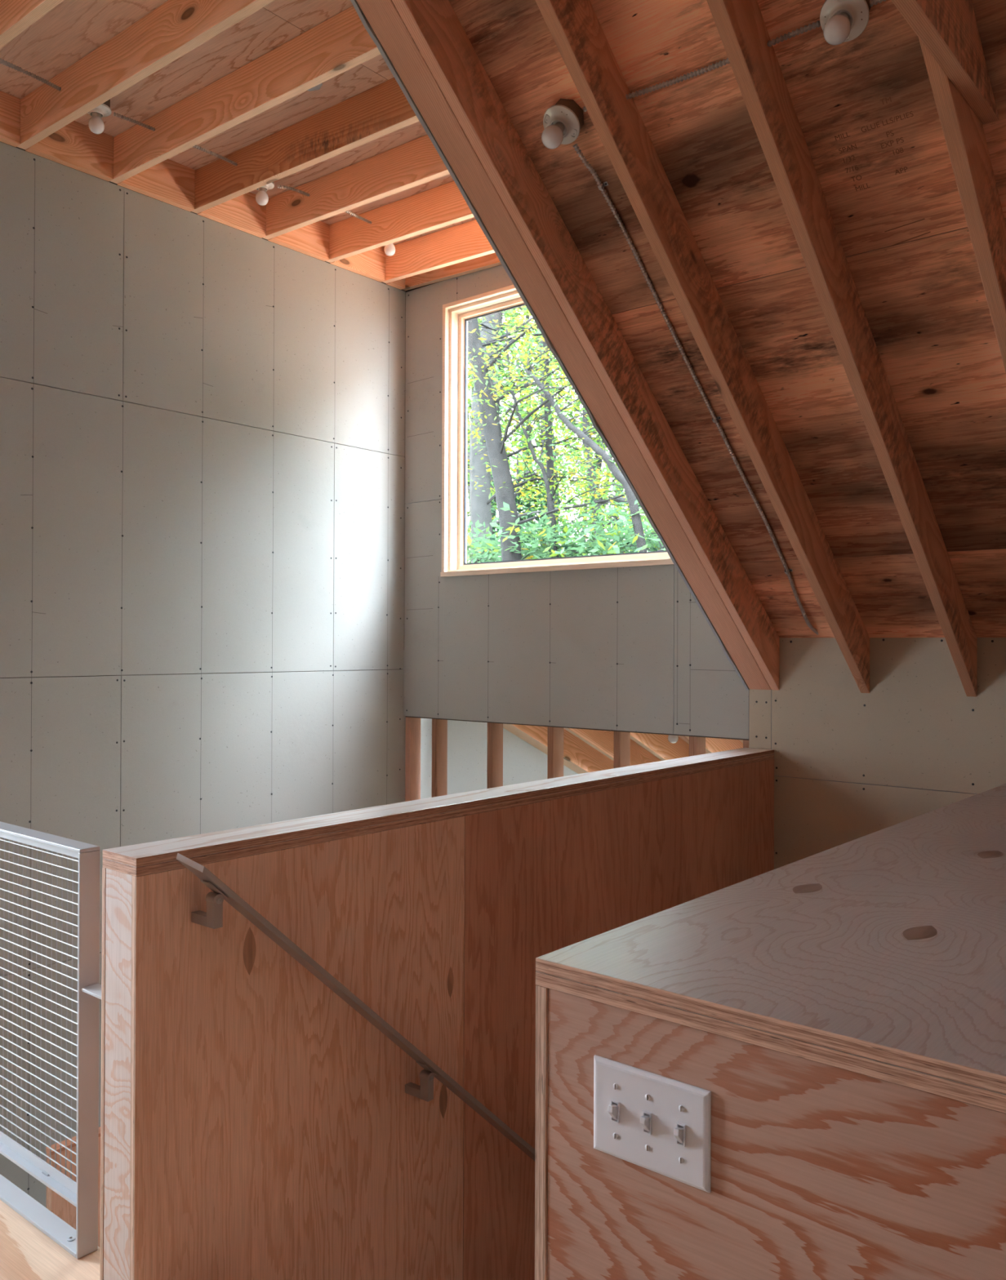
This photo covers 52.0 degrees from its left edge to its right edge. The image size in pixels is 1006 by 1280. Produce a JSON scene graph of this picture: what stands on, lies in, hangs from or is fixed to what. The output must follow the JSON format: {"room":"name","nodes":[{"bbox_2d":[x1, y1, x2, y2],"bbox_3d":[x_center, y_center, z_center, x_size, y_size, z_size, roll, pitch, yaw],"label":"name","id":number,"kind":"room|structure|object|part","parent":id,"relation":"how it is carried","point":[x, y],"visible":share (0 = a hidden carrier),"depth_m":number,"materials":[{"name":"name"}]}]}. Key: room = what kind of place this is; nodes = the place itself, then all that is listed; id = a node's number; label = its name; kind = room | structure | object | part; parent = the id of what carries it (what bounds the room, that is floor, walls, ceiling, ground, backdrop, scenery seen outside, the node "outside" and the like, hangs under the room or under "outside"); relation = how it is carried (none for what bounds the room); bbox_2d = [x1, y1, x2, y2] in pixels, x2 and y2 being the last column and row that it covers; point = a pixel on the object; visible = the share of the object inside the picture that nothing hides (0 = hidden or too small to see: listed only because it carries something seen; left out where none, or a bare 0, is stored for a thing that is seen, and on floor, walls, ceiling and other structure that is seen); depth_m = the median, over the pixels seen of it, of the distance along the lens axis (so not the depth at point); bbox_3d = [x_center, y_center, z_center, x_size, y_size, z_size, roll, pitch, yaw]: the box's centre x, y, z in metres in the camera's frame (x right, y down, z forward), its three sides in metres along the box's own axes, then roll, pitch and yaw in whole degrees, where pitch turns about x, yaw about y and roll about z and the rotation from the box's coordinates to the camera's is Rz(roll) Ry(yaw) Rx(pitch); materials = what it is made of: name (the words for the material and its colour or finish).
{"room":"stair landing","nodes":[
{"label":"stair landing","id":0,"kind":"room"},
{"bbox_2d":[0,1200,100,1279],"bbox_3d":[-0.423,1.542,0.801,6.880,0.260,7.700,0,0,40],"label":"floor","id":1,"kind":"structure","parent":0,"point":[26,1252],"depth_m":2.37,"materials":[{"name":"brown wood"}]},
{"bbox_2d":[0,821,101,1258],"bbox_3d":[-1.674,0.949,2.983,2.154,0.937,0.050,0,0,40],"label":"metal railing","id":2,"kind":"object","parent":1,"relation":"on","point":[82,1193],"visible":0.91,"depth_m":2.46,"materials":[{"name":"grey metal"}]},
{"bbox_3d":[-1.731,1.413,3.028,2.007,0.010,0.050,0,0,40],"label":"plate","id":3,"kind":"part","parent":2,"relation":"part of","materials":[{"name":"grey paint"}]},
{"bbox_3d":[-1.732,1.283,3.028,2.007,0.024,0.004,0,0,40],"label":"frame","id":4,"kind":"part","parent":2,"relation":"part of","materials":[{"name":"grey paint"}]},
{"bbox_3d":[-1.731,1.299,3.028,2.007,0.008,0.045,0,0,40],"label":"rail","id":5,"kind":"part","parent":2,"relation":"part of","materials":[{"name":"grey metal"}]},
{"bbox_3d":[-1.728,0.500,3.032,2.007,0.022,0.004,0,0,40],"label":"frame","id":6,"kind":"part","parent":2,"relation":"part of","materials":[{"name":"grey paint"}]},
{"bbox_3d":[-1.724,0.484,3.030,2.016,0.008,0.050,0,0,40],"label":"rail","id":7,"kind":"part","parent":2,"relation":"part of","materials":[{"name":"grey metal"}]},
{"bbox_3d":[-0.958,0.953,2.381,0.008,0.928,0.050,0,0,40],"label":"post","id":8,"kind":"part","parent":2,"relation":"part of","materials":[{"name":"grey metal"}]},
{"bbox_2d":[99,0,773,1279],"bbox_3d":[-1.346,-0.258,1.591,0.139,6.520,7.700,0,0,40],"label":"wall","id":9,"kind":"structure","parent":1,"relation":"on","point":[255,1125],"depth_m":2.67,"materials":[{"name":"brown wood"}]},
{"bbox_3d":[-0.482,0.961,2.718,0.012,0.918,1.220,0,0,40],"label":"panel","id":10,"kind":"part","parent":9,"relation":"part of","materials":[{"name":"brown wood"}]},
{"bbox_3d":[-0.822,0.957,2.220,0.108,0.918,0.018,0,0,40],"label":"panel","id":11,"kind":"part","parent":9,"relation":"part of","materials":[{"name":"brown wood"}]},
{"bbox_3d":[-0.452,1.756,2.561,0.018,2.510,1.027,0,0,40],"label":"panel","id":12,"kind":"part","parent":9,"relation":"part of","materials":[{"name":"brown wood"}]},
{"bbox_2d":[176,853,534,1160],"bbox_3d":[-0.028,1.395,2.973,0.100,1.871,2.068,0,0,40],"label":"handrail","id":13,"kind":"object","parent":9,"relation":"attached to","point":[212,918],"visible":0.68,"depth_m":2.48,"materials":[{"name":"metal"}]},
{"bbox_3d":[-0.657,0.610,2.258,0.057,0.022,0.022,0,0,40],"label":"bracket arm","id":14,"kind":"part","parent":13,"relation":"part of"},
{"bbox_3d":[-0.624,0.539,2.229,0.030,0.004,0.066,0,-42,40],"label":"saddle plate","id":15,"kind":"part","parent":13,"relation":"part of","materials":[{"name":"grey metal"}]},
{"bbox_3d":[-0.235,1.205,2.759,0.057,0.022,0.022,0,0,40],"label":"bracket arm","id":16,"kind":"part","parent":13,"relation":"part of"},
{"bbox_3d":[-0.202,1.135,2.731,0.030,0.004,0.066,0,-42,40],"label":"saddle plate","id":17,"kind":"part","parent":13,"relation":"part of","materials":[{"name":"grey metal"}]},
{"bbox_3d":[0.272,1.763,3.422,0.018,2.510,1.221,0,0,40],"label":"panel","id":18,"kind":"part","parent":9,"relation":"part of","materials":[{"name":"brown wood"}]},
{"bbox_3d":[0.917,1.769,4.189,0.018,2.510,0.782,0,0,40],"label":"panel","id":19,"kind":"part","parent":9,"relation":"part of","materials":[{"name":"brown wood"}]},
{"bbox_2d":[534,783,1005,1279],"bbox_3d":[1.980,1.321,1.761,2.437,1.790,3.133,0,0,40],"label":"cabinet","id":20,"kind":"object","parent":1,"relation":"on","point":[840,1010],"depth_m":1.21,"materials":[{"name":"brown wood"}]},
{"bbox_3d":[1.054,1.339,2.540,0.018,1.754,3.133,0,0,40],"label":"panel","id":21,"kind":"part","parent":20,"relation":"part of","materials":[{"name":"brown wood"}]},
{"bbox_2d":[593,1054,711,1192],"bbox_3d":[0.171,0.578,1.232,0.163,0.116,0.018,0,0,40],"label":"switch plate","id":22,"kind":"object","parent":20,"relation":"attached to","point":[661,1125],"visible":1,"depth_m":1.23,"materials":[{"name":"white plastic"}]},
{"bbox_3d":[0.134,0.578,1.259,0.007,0.021,0.012,0,0,40],"label":"toggle lever","id":23,"kind":"part","parent":22,"relation":"part of","materials":[{"name":"white plastic"}]},
{"bbox_3d":[0.169,0.578,1.230,0.007,0.021,0.012,0,0,40],"label":"toggle lever","id":24,"kind":"part","parent":22,"relation":"part of","materials":[{"name":"white plastic"}]},
{"bbox_3d":[0.205,0.578,1.200,0.007,0.021,0.012,0,0,40],"label":"toggle lever","id":25,"kind":"part","parent":22,"relation":"part of","materials":[{"name":"white plastic"}]},
{"bbox_3d":[0.988,0.934,0.567,2.417,0.964,0.018,0,0,40],"label":"panel","id":26,"kind":"part","parent":20,"relation":"part of","materials":[{"name":"brown wood"}]},
{"bbox_2d":[0,0,501,290],"bbox_3d":[-2.182,-2.138,2.309,2.450,0.298,7.900,0,0,40],"label":"ceiling","id":27,"kind":"structure","parent":0,"point":[231,79],"depth_m":4.21,"materials":[{"name":"brown wood"}]},
{"bbox_2d":[0,57,61,90],"bbox_3d":[-3.400,-2.167,2.008,0.048,0.023,5.471,0,0,40],"label":"cable","id":28,"kind":"object","parent":27,"relation":"attached to","point":[6,63],"visible":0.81,"depth_m":3.91,"materials":[{"name":"metal"}]},
{"bbox_3d":[-1.856,-2.219,3.473,1.450,0.015,1.218,2,1,40],"label":"plywood panel","id":29,"kind":"part","parent":27,"relation":"part of","materials":[{"name":"brown wood"}]},
{"bbox_2d":[86,98,111,133],"bbox_3d":[-1.654,-2.137,4.196,0.114,0.148,0.114,0,0,40],"label":"bulb lampholder","id":30,"kind":"object","parent":27,"relation":"attached to","point":[95,124],"visible":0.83,"depth_m":4.18,"materials":[{"name":"ceramic"}]},
{"bbox_3d":[-1.654,-2.093,4.196,0.061,0.060,0.061,0,0,-12],"label":"bulb","id":31,"kind":"part","parent":30,"relation":"part of","materials":[{"name":"white glass"}]},
{"bbox_2d":[113,111,237,165],"bbox_3d":[-1.341,-2.146,4.489,0.043,0.020,0.742,0,0,40],"label":"cable","id":32,"kind":"object","parent":27,"relation":"attached to","point":[119,116],"visible":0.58,"depth_m":4.47,"materials":[{"name":"metal"}]},
{"bbox_3d":[-1.071,-2.211,4.407,1.450,0.015,1.218,2,1,40],"label":"plywood panel","id":33,"kind":"part","parent":27,"relation":"part of","materials":[{"name":"brown wood"}]},
{"bbox_2d":[255,182,274,205],"bbox_3d":[-1.139,-2.132,4.877,0.114,0.148,0.114,0,0,40],"label":"bulb lampholder","id":34,"kind":"object","parent":27,"relation":"attached to","point":[261,197],"visible":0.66,"depth_m":4.86,"materials":[{"name":"ceramic"}]},
{"bbox_3d":[-1.140,-2.088,4.877,0.061,0.060,0.061,0,0,-12],"label":"bulb","id":35,"kind":"part","parent":34,"relation":"part of","materials":[{"name":"white glass"}]},
{"bbox_2d":[306,83,322,91],"bbox_3d":[-0.757,-2.189,4.018,0.099,0.049,0.099,0,0,18],"label":"junction box","id":36,"kind":"object","parent":27,"relation":"attached to","point":[317,86],"visible":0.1,"depth_m":4.04,"materials":[{"name":"grey metal"}]},
{"bbox_2d":[277,185,371,223],"bbox_3d":[-0.815,-2.143,5.140,0.064,0.023,0.727,0,0,40],"label":"cable","id":37,"kind":"object","parent":27,"relation":"attached to","point":[295,189],"visible":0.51,"depth_m":4.95,"materials":[{"name":"metal"}]},
{"bbox_3d":[-0.133,-2.179,3.618,0.998,0.015,1.218,2,1,40],"label":"plywood panel","id":38,"kind":"part","parent":27,"relation":"part of","materials":[{"name":"brown wood"}]},
{"bbox_2d":[383,242,395,256],"bbox_3d":[-0.604,-2.127,5.505,0.114,0.148,0.114,0,0,40],"label":"bulb lampholder","id":39,"kind":"object","parent":27,"relation":"attached to","point":[389,249],"visible":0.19,"depth_m":5.48,"materials":[{"name":"ceramic"}]},
{"bbox_3d":[-0.350,-2.204,5.264,1.450,0.015,1.018,2,1,40],"label":"plywood panel","id":40,"kind":"part","parent":27,"relation":"part of","materials":[{"name":"brown wood"}]},
{"bbox_2d":[0,141,577,1207],"bbox_3d":[-2.113,0.812,4.253,0.151,6.400,10.800,0,0,40],"label":"wall","id":41,"kind":"structure","parent":0,"point":[202,419],"depth_m":4.85,"materials":[{"name":"paint"}]},
{"bbox_2d":[502,724,742,773],"bbox_3d":[3.129,0.803,5.026,6.880,1.529,3.038,0,0,40],"label":"ceiling","id":42,"kind":"structure","parent":0,"point":[584,750],"depth_m":6.62,"materials":[{"name":"brown wood"}]},
{"bbox_2d":[667,734,678,743],"bbox_3d":[1.009,0.523,6.026,0.112,0.157,0.116,0,0,7],"label":"bulb lampholder","id":43,"kind":"object","parent":42,"relation":"attached to","point":[672,739],"visible":0.14,"depth_m":5.98,"materials":[{"name":"ceramic"}]},
{"bbox_2d":[355,0,1005,697],"bbox_3d":[0.287,-1.675,0.193,5.208,3.739,7.972,0,0,40],"label":"ceiling","id":44,"kind":"structure","parent":0,"point":[818,227],"depth_m":3.08,"materials":[{"name":"brown wood"}]},
{"bbox_2d":[541,98,583,149],"bbox_3d":[0.167,-1.474,2.960,0.114,0.156,0.147,0,0,40],"label":"bulb lampholder","id":45,"kind":"object","parent":44,"relation":"attached to","point":[562,122],"visible":1,"depth_m":2.93,"materials":[{"name":"ceramic"}]},
{"bbox_3d":[0.140,-1.428,2.927,0.061,0.060,0.061,28,-30,1],"label":"bulb","id":46,"kind":"part","parent":45,"relation":"part of","materials":[{"name":"white glass"}]},
{"bbox_3d":[0.299,-1.501,2.943,0.948,0.016,1.218,0,-40,40],"label":"plywood panel","id":47,"kind":"part","parent":44,"relation":"part of","materials":[{"name":"brown wood"}]},
{"bbox_2d":[573,143,818,634],"bbox_3d":[0.779,-0.736,3.680,0.040,1.423,1.769,0,0,40],"label":"cable","id":48,"kind":"object","parent":44,"relation":"attached to","point":[601,186],"visible":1,"depth_m":3.52,"materials":[{"name":"metal"}]},
{"bbox_2d":[582,20,820,111],"bbox_3d":[0.501,-1.498,2.713,0.688,0.029,0.023,0,0,39],"label":"cable","id":49,"kind":"object","parent":44,"relation":"attached to","point":[814,25],"visible":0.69,"depth_m":2.69,"materials":[{"name":"metal"}]},
{"bbox_3d":[1.201,-0.714,3.402,1.738,0.016,1.218,0,-40,40],"label":"plywood panel","id":50,"kind":"part","parent":44,"relation":"part of","materials":[{"name":"brown wood"}]},
{"bbox_3d":[1.337,-0.140,4.177,0.948,0.016,0.558,0,-40,40],"label":"plywood panel","id":51,"kind":"part","parent":44,"relation":"part of","materials":[{"name":"brown wood"}]},
{"bbox_2d":[819,0,871,44],"bbox_3d":[0.805,-1.467,2.434,0.114,0.155,0.146,0,0,40],"label":"bulb lampholder","id":52,"kind":"object","parent":44,"relation":"attached to","point":[841,21],"visible":1,"depth_m":2.40,"materials":[{"name":"ceramic"}]},
{"bbox_3d":[0.778,-1.421,2.401,0.061,0.060,0.061,10,-34,29],"label":"bulb","id":53,"kind":"part","parent":52,"relation":"part of","materials":[{"name":"white glass"}]},
{"bbox_2d":[869,0,885,6],"bbox_3d":[1.014,-1.491,2.288,0.399,0.017,0.015,0,0,40],"label":"cable","id":54,"kind":"object","parent":44,"relation":"attached to","point":[872,2],"visible":1,"depth_m":2.41,"materials":[{"name":"metal"}]},
{"bbox_3d":[1.592,-1.501,1.855,2.428,0.016,1.218,0,-40,40],"label":"plywood panel","id":55,"kind":"part","parent":44,"relation":"part of","materials":[{"name":"brown wood"}]},
{"bbox_3d":[2.630,-0.141,3.089,2.428,0.016,0.558,0,-40,40],"label":"plywood panel","id":56,"kind":"part","parent":44,"relation":"part of","materials":[{"name":"brown wood"}]},
{"bbox_2d":[404,264,1005,869],"bbox_3d":[2.044,0.826,3.853,7.030,6.400,0.141,0,0,40],"label":"wall","id":57,"kind":"structure","parent":0,"point":[621,651],"depth_m":4.90,"materials":[{"name":"paint"}]},
{"bbox_2d":[440,284,673,577],"bbox_3d":[0.360,-1.114,5.271,1.712,1.522,0.162,0,0,40],"label":"window","id":58,"kind":"structure","parent":57,"relation":"in","point":[456,314],"depth_m":5.76,"materials":[{"name":"brown wood"}]},
{"bbox_3d":[0.526,4.037,2.008,6.980,0.050,10.800,0,0,40],"label":"floor","id":59,"kind":"structure","parent":0,"visible":0},
{"bbox_2d":[45,1126,100,1247],"bbox_3d":[-0.872,2.925,4.588,0.049,2.187,2.363,0,0,40],"label":"wall","id":60,"kind":"structure","parent":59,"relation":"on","point":[55,1203],"depth_m":3.72,"materials":[{"name":"brown wood"}]},
{"label":"outside","id":61,"kind":"structure","parent":0,"visible":0},
{"bbox_2d":[468,308,567,404],"bbox_3d":[14.052,-27.801,28.344,71.141,43.365,34.940,0,0,29],"label":"woodland","id":62,"kind":"object","parent":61,"point":[513,308],"visible":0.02,"depth_m":32.80,"materials":[{"name":"green plant"}]},
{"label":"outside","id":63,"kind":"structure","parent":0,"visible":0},
{"bbox_3d":[9.636,4.842,11.457,120.000,0.300,150.000,0,0,40],"label":"ground","id":64,"kind":"structure","parent":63,"visible":0},
{"bbox_2d":[466,512,585,563],"bbox_3d":[-0.107,1.566,12.771,3.541,6.190,3.140,0,0,40],"label":"tree","id":65,"kind":"object","parent":64,"relation":"on","point":[477,523],"visible":0.06,"depth_m":12.23,"materials":[{"name":"green plant"}]},
{"bbox_2d":[490,453,580,557],"bbox_3d":[0.457,0.592,19.483,2.347,8.209,2.159,0,0,40],"label":"sapling","id":66,"kind":"object","parent":64,"relation":"on","point":[528,505],"visible":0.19,"depth_m":19.33,"materials":[{"name":"green plant"}]},
{"bbox_2d":[466,319,613,557],"bbox_3d":[0.367,0.585,11.008,3.346,8.140,2.348,0,0,40],"label":"broadleaf tree","id":67,"kind":"object","parent":64,"relation":"on","point":[535,460],"visible":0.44,"depth_m":10.88,"materials":[{"name":"green plant"}]},
{"bbox_2d":[466,502,637,563],"bbox_3d":[0.376,1.632,11.104,3.430,6.046,2.720,0,0,40],"label":"tree","id":68,"kind":"object","parent":64,"relation":"on","point":[506,506],"visible":0.04,"depth_m":10.74,"materials":[{"name":"green plant"}]},
{"bbox_2d":[466,306,642,560],"bbox_3d":[0.079,-0.211,11.228,4.801,9.732,6.081,0,0,-27],"label":"broadleaf tree","id":69,"kind":"object","parent":64,"relation":"on","point":[495,447],"visible":0.23,"depth_m":10.71,"materials":[{"name":"green plant"}]},
{"bbox_2d":[466,306,645,563],"bbox_3d":[-0.036,-0.707,15.130,6.783,10.760,5.072,0,0,40],"label":"broadleaf tree","id":70,"kind":"object","parent":64,"relation":"on","point":[481,504],"visible":0.12,"depth_m":14.53,"materials":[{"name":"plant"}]},
{"bbox_2d":[467,315,646,551],"bbox_3d":[0.602,0.671,10.212,3.540,7.962,2.810,0,0,40],"label":"broadleaf tree","id":71,"kind":"object","parent":64,"relation":"on","point":[636,519],"visible":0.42,"depth_m":9.86,"materials":[{"name":"green plant"}]},
{"bbox_2d":[466,308,653,557],"bbox_3d":[0.492,-0.015,11.389,4.787,9.344,3.927,0,0,40],"label":"broadleaf tree","id":72,"kind":"object","parent":64,"relation":"on","point":[549,468],"visible":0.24,"depth_m":11.09,"materials":[{"name":"green plant"}]},
{"bbox_2d":[466,310,653,551],"bbox_3d":[0.306,-3.021,37.442,31.975,15.616,17.881,0,0,40],"label":"trunks","id":73,"kind":"object","parent":64,"relation":"on","point":[526,316],"visible":0.02,"depth_m":27.33,"materials":[{"name":"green plant"}]},
{"bbox_2d":[466,305,661,563],"bbox_3d":[1.528,-5.822,31.899,32.826,21.523,21.607,0,0,1],"label":"woodland","id":74,"kind":"object","parent":64,"relation":"on","point":[522,344],"visible":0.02,"depth_m":27.13,"materials":[{"name":"green plant"}]},
{"bbox_2d":[480,308,654,541],"bbox_3d":[1.870,-1.097,17.472,6.305,11.577,4.888,0,0,40],"label":"broadleaf tree","id":75,"kind":"object","parent":64,"relation":"on","point":[584,420],"visible":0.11,"depth_m":17.10,"materials":[{"name":"green plant"}]},
{"bbox_2d":[474,506,662,560],"bbox_3d":[0.929,1.524,11.980,3.410,6.275,2.763,0,0,40],"label":"tree","id":76,"kind":"object","parent":64,"relation":"on","point":[477,531],"visible":0.02,"depth_m":12.30,"materials":[{"name":"green plant"}]},
{"bbox_2d":[476,504,664,559],"bbox_3d":[1.152,1.629,10.420,3.204,6.052,2.574,0,0,30],"label":"bush","id":77,"kind":"object","parent":64,"relation":"on","point":[562,540],"visible":0.14,"depth_m":10.31,"materials":[{"name":"green plant"}]},
{"bbox_2d":[511,311,647,551],"bbox_3d":[3.491,-2.248,21.983,6.786,13.934,5.809,0,0,40],"label":"broadleaf tree","id":78,"kind":"object","parent":64,"relation":"on","point":[570,387],"visible":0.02,"depth_m":22.57,"materials":[{"name":"green plant"}]},
{"bbox_2d":[524,484,665,557],"bbox_3d":[1.759,1.579,9.379,3.038,6.144,3.002,0,0,-41],"label":"bush","id":79,"kind":"object","parent":64,"relation":"on","point":[622,521],"visible":0.09,"depth_m":9.41,"materials":[{"name":"green plant"}]},
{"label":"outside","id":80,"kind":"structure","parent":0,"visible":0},
{"bbox_2d":[608,493,639,506],"bbox_3d":[1.508,-1.528,11.436,0.676,0.182,0.168,0,0,-14],"label":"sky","id":81,"kind":"structure","parent":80,"point":[619,500],"depth_m":11.33,"materials":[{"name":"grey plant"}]}
]}

